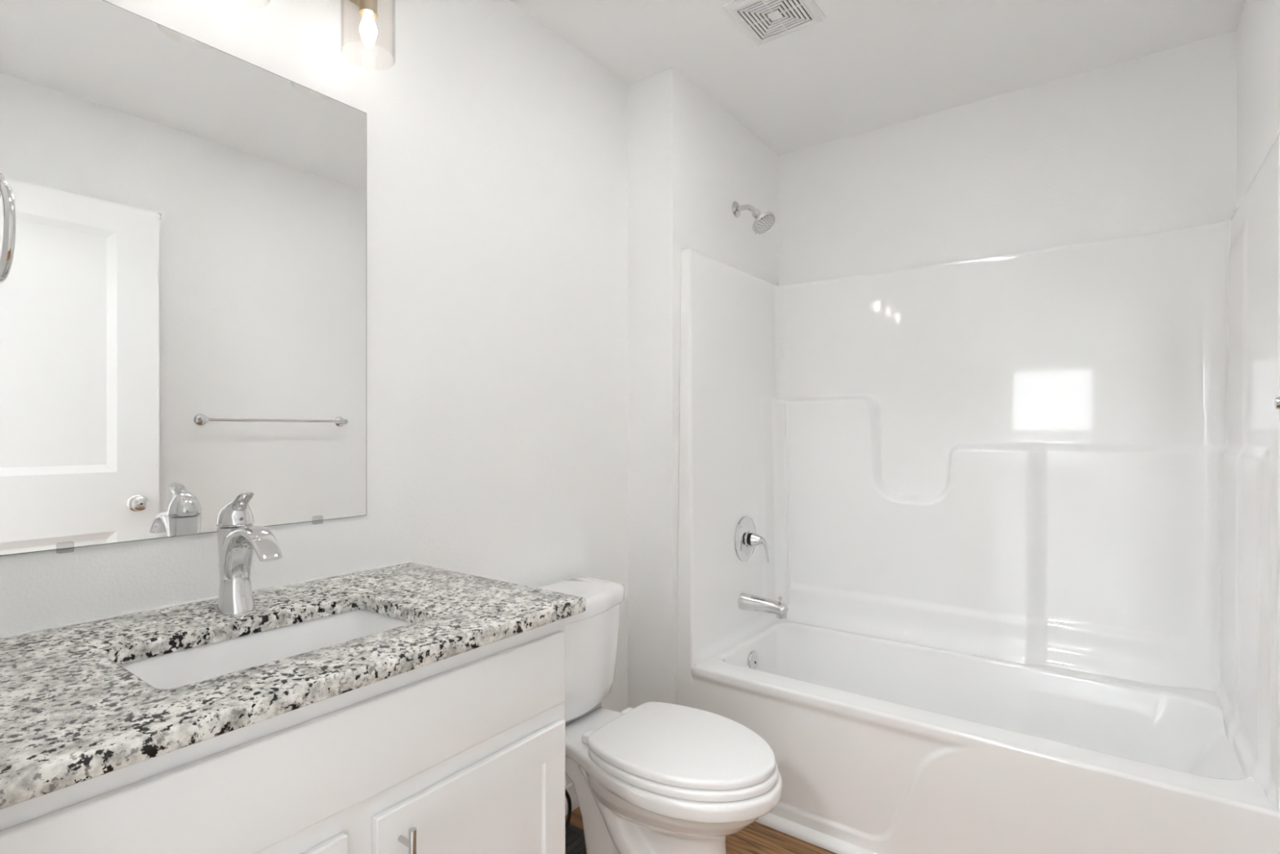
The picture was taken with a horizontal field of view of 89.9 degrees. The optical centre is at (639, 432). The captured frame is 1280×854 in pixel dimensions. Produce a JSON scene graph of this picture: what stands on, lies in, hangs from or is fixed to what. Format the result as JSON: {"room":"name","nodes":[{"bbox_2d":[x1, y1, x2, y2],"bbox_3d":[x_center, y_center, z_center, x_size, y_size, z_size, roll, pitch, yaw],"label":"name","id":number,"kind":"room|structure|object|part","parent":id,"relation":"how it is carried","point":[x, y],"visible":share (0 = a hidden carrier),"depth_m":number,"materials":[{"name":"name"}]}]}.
{"room":"bathroom","nodes":[
{"label":"bathroom","id":0,"kind":"room"},
{"bbox_2d":[0,0,627,786],"bbox_3d":[-0.353,-0.020,1.965,0.120,2.440,2.850,0,0,36],"label":"wall","id":1,"kind":"structure","parent":0,"point":[497,148],"depth_m":1.70,"materials":[{"name":"white paint"}]},
{"bbox_2d":[0,0,366,555],"bbox_3d":[-0.823,-0.271,1.215,0.010,0.933,0.653,0,0,36],"label":"wall mirror","id":2,"kind":"object","parent":1,"relation":"attached to","point":[183,295],"visible":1,"depth_m":1.16,"materials":[{"name":"silver mirror"}]},
{"bbox_2d":[349,0,377,50],"bbox_3d":[-0.754,-0.944,1.177,0.168,0.282,0.630,0,0,36],"label":"vanity light","id":3,"kind":"object","parent":1,"relation":"attached to","point":[367,8],"visible":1,"depth_m":1.35,"materials":[{"name":"white glass"}]},
{"bbox_2d":[359,0,377,50],"bbox_3d":[-0.578,-0.905,1.365,0.044,0.182,0.044,0,0,36],"label":"bulb","id":4,"kind":"object","parent":3,"relation":"attached to","point":[367,8],"depth_m":1.35,"materials":[{"name":"white glass"}]},
{"bbox_2d":[564,782,578,816],"bbox_3d":[-0.298,1.157,1.929,0.012,0.085,0.876,0,0,36],"label":"baseboard","id":5,"kind":"structure","parent":1,"relation":"attached to","point":[570,788],"depth_m":2.03,"materials":[{"name":"white paint"}]},
{"bbox_2d":[564,806,836,853],"bbox_3d":[0.395,1.250,1.447,1.940,0.100,2.800,0,0,36],"label":"floor","id":6,"kind":"structure","parent":0,"point":[757,837],"depth_m":1.88,"materials":[{"name":"brown wood"}]},
{"bbox_2d":[0,617,564,853],"bbox_3d":[-0.590,0.772,1.047,0.582,0.856,0.842,0,0,36],"label":"vanity cabinet","id":7,"kind":"object","parent":6,"relation":"on","point":[464,753],"visible":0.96,"depth_m":0.91,"materials":[{"name":"white paint"}]},
{"bbox_2d":[0,560,586,808],"bbox_3d":[-0.590,0.329,1.059,0.571,0.030,0.866,0,0,36],"label":"countertop","id":8,"kind":"structure","parent":7,"relation":"on","point":[70,713],"depth_m":0.90,"materials":[{"name":"stone"}]},
{"bbox_2d":[216,491,282,615],"bbox_3d":[-0.683,0.210,1.117,0.182,0.216,0.060,0,0,36],"label":"faucet","id":9,"kind":"object","parent":8,"relation":"on","point":[237,537],"visible":1,"depth_m":1.12,"materials":[{"name":"silver metal"}]},
{"bbox_3d":[-0.715,0.134,1.141,0.080,0.064,0.058,0,0,36],"label":"handle","id":10,"kind":"part","parent":9,"relation":"part of","materials":[{"name":"silver metal"}]},
{"bbox_3d":[-0.676,0.202,1.112,0.165,0.082,0.049,0,0,36],"label":"spout","id":11,"kind":"part","parent":9,"relation":"part of","materials":[{"name":"silver metal"}]},
{"bbox_2d":[120,608,412,688],"bbox_3d":[-0.569,0.420,1.025,0.290,0.151,0.448,0,0,36],"label":"sink","id":12,"kind":"object","parent":8,"relation":"in","point":[181,668],"visible":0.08,"depth_m":1.10,"materials":[{"name":"white ceramic"}]},
{"bbox_3d":[-0.520,0.816,0.723,0.014,0.533,0.390,0,0,36],"label":"door","id":13,"kind":"part","parent":7,"relation":"part of","materials":[{"name":"white paint"}]},
{"bbox_3d":[-0.338,0.650,0.930,0.036,0.160,0.011,0,0,36],"label":"handle","id":14,"kind":"part","parent":7,"relation":"part of","materials":[{"name":"silver metal"}]},
{"bbox_3d":[-0.264,0.816,1.072,0.014,0.533,0.391,0,0,36],"label":"door","id":15,"kind":"part","parent":7,"relation":"part of","materials":[{"name":"white paint"}]},
{"bbox_2d":[564,821,586,853],"bbox_3d":[-0.240,1.197,1.799,0.231,0.006,0.295,0,0,36],"label":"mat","id":16,"kind":"object","parent":6,"relation":"in","point":[575,842],"visible":0.13,"depth_m":1.88,"materials":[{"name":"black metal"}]},
{"bbox_2d":[537,576,782,853],"bbox_3d":[0.008,0.830,1.689,0.757,0.740,0.418,0,0,36],"label":"toilet","id":17,"kind":"object","parent":6,"relation":"on","point":[649,777],"visible":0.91,"depth_m":1.58,"materials":[{"name":"white ceramic"}]},
{"bbox_2d":[564,788,571,833],"bbox_3d":[-0.309,0.988,1.810,0.237,0.380,0.114,0,0,-43],"label":"supply line","id":18,"kind":"object","parent":17,"relation":"attached to","point":[567,796],"visible":0.17,"depth_m":1.85,"materials":[{"name":"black metal"}]},
{"bbox_3d":[-0.214,0.488,1.853,0.205,0.056,0.418,0,0,36],"label":"tank lid","id":19,"kind":"part","parent":17,"relation":"part of","materials":[{"name":"white ceramic"}]},
{"bbox_3d":[-0.218,0.655,1.855,0.196,0.286,0.401,0,0,36],"label":"tank","id":20,"kind":"part","parent":17,"relation":"part of","materials":[{"name":"white ceramic"}]},
{"bbox_3d":[0.018,1.008,1.682,0.733,0.384,0.378,0,0,36],"label":"bowl","id":21,"kind":"part","parent":17,"relation":"part of","materials":[{"name":"white ceramic"}]},
{"bbox_3d":[0.119,0.780,1.608,0.451,0.020,0.363,0,0,36],"label":"seat lid","id":22,"kind":"part","parent":17,"relation":"part of","materials":[{"name":"white plastic"}]},
{"bbox_3d":[0.123,0.803,1.605,0.451,0.021,0.370,0,0,36],"label":"seat","id":23,"kind":"part","parent":17,"relation":"part of","materials":[{"name":"white plastic"}]},
{"bbox_2d":[676,132,1279,853],"bbox_3d":[0.980,0.282,2.082,1.507,1.836,0.843,0,0,36],"label":"shower","id":24,"kind":"object","parent":6,"relation":"on","point":[1017,514],"visible":0.9,"depth_m":2.12,"materials":[{"name":"white plastic"}]},
{"bbox_2d":[734,515,769,561],"bbox_3d":[0.444,0.408,2.451,0.098,0.174,0.174,0,0,36],"label":"shower valve","id":25,"kind":"object","parent":24,"relation":"attached to","point":[746,538],"visible":1,"depth_m":2.44,"materials":[{"name":"silver metal"}]},
{"bbox_3d":[0.459,0.434,2.440,0.061,0.108,0.056,0,0,36],"label":"lever","id":26,"kind":"part","parent":25,"relation":"part of","materials":[{"name":"silver metal"}]},
{"bbox_3d":[0.421,0.848,2.390,0.020,0.070,0.070,0,0,36],"label":"overflow plate","id":27,"kind":"part","parent":24,"relation":"part of","materials":[{"name":"silver metal"}]},
{"bbox_2d":[737,592,789,618],"bbox_3d":[0.463,0.639,2.396,0.195,0.076,0.063,0,0,36],"label":"tub spout","id":28,"kind":"object","parent":24,"relation":"attached to","point":[747,602],"visible":1,"depth_m":2.38,"materials":[{"name":"silver metal"}]},
{"bbox_2d":[755,812,876,853],"bbox_3d":[0.723,1.188,1.732,1.484,0.025,0.034,0,0,36],"label":"trim","id":29,"kind":"structure","parent":24,"relation":"attached to","point":[820,839],"depth_m":1.89,"materials":[{"name":"white paint"}]},
{"bbox_2d":[694,617,1277,808],"bbox_3d":[0.986,0.952,2.089,1.506,0.344,0.822,0,0,36],"label":"bathtub","id":30,"kind":"object","parent":24,"relation":"in","point":[1180,735],"depth_m":1.98,"materials":[{"name":"white plastic"}]},
{"bbox_2d":[1274,395,1279,409],"bbox_3d":[1.039,-0.056,0.941,0.064,0.049,0.650,0,0,36],"label":"towel bar","id":31,"kind":"object","parent":24,"relation":"attached to","point":[1277,402],"visible":1,"depth_m":1.20,"materials":[{"name":"silver metal"}]},
{"bbox_2d":[627,66,778,708],"bbox_3d":[0.325,-0.020,2.625,0.191,2.440,0.984,0,0,36],"label":"wall","id":32,"kind":"structure","parent":0,"point":[689,160],"depth_m":2.24,"materials":[{"name":"white paint"}]},
{"bbox_2d":[732,200,775,235],"bbox_3d":[0.440,-0.841,2.479,0.167,0.148,0.096,0,0,36],"label":"shower","id":33,"kind":"object","parent":32,"relation":"attached to","point":[763,222],"visible":1,"depth_m":2.46,"materials":[{"name":"silver metal"}]},
{"bbox_3d":[0.420,-0.868,2.504,0.098,0.055,0.025,0,0,36],"label":"arm","id":34,"kind":"part","parent":33,"relation":"part of","materials":[{"name":"silver metal"}]},
{"bbox_2d":[510,0,1245,155],"bbox_3d":[-0.520,-1.290,-0.052,4.800,0.100,6.300,0,0,36],"label":"ceiling","id":35,"kind":"structure","parent":0,"point":[869,65],"depth_m":2.07,"materials":[{"name":"white paint"}]},
{"bbox_2d":[722,0,825,45],"bbox_3d":[0.397,-1.232,1.884,0.222,0.015,0.226,0,0,36],"label":"exhaust fan","id":36,"kind":"object","parent":35,"relation":"attached to","point":[765,21],"visible":1,"depth_m":1.89,"materials":[{"name":"white plastic"}]},
{"bbox_2d":[778,31,1236,285],"bbox_3d":[1.314,-0.020,2.434,1.628,2.440,0.120,0,0,36],"label":"wall","id":37,"kind":"structure","parent":0,"point":[1147,144],"depth_m":2.30,"materials":[{"name":"white paint"}]},
{"bbox_2d":[1236,0,1279,208],"bbox_3d":[1.078,-0.020,0.840,0.120,2.440,2.730,0,0,36],"label":"wall","id":38,"kind":"structure","parent":0,"point":[1258,30],"depth_m":1.70,"materials":[{"name":"white paint"}]},
{"bbox_3d":[-0.428,-0.020,0.327,1.700,2.440,0.120,0,0,36],"label":"wall","id":39,"kind":"structure","parent":0,"visible":0},
{"bbox_2d":[0,171,15,283],"bbox_3d":[-0.723,-0.233,0.671,0.111,0.137,0.084,0,0,36],"label":"towel ring","id":40,"kind":"object","parent":39,"relation":"attached to","point":[8,202],"visible":1,"depth_m":0.67,"materials":[{"name":"silver metal"}]},
{"bbox_3d":[-0.724,-0.274,0.670,0.054,0.054,0.083,0,0,36],"label":"post","id":41,"kind":"part","parent":40,"relation":"part of","materials":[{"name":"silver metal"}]}
]}

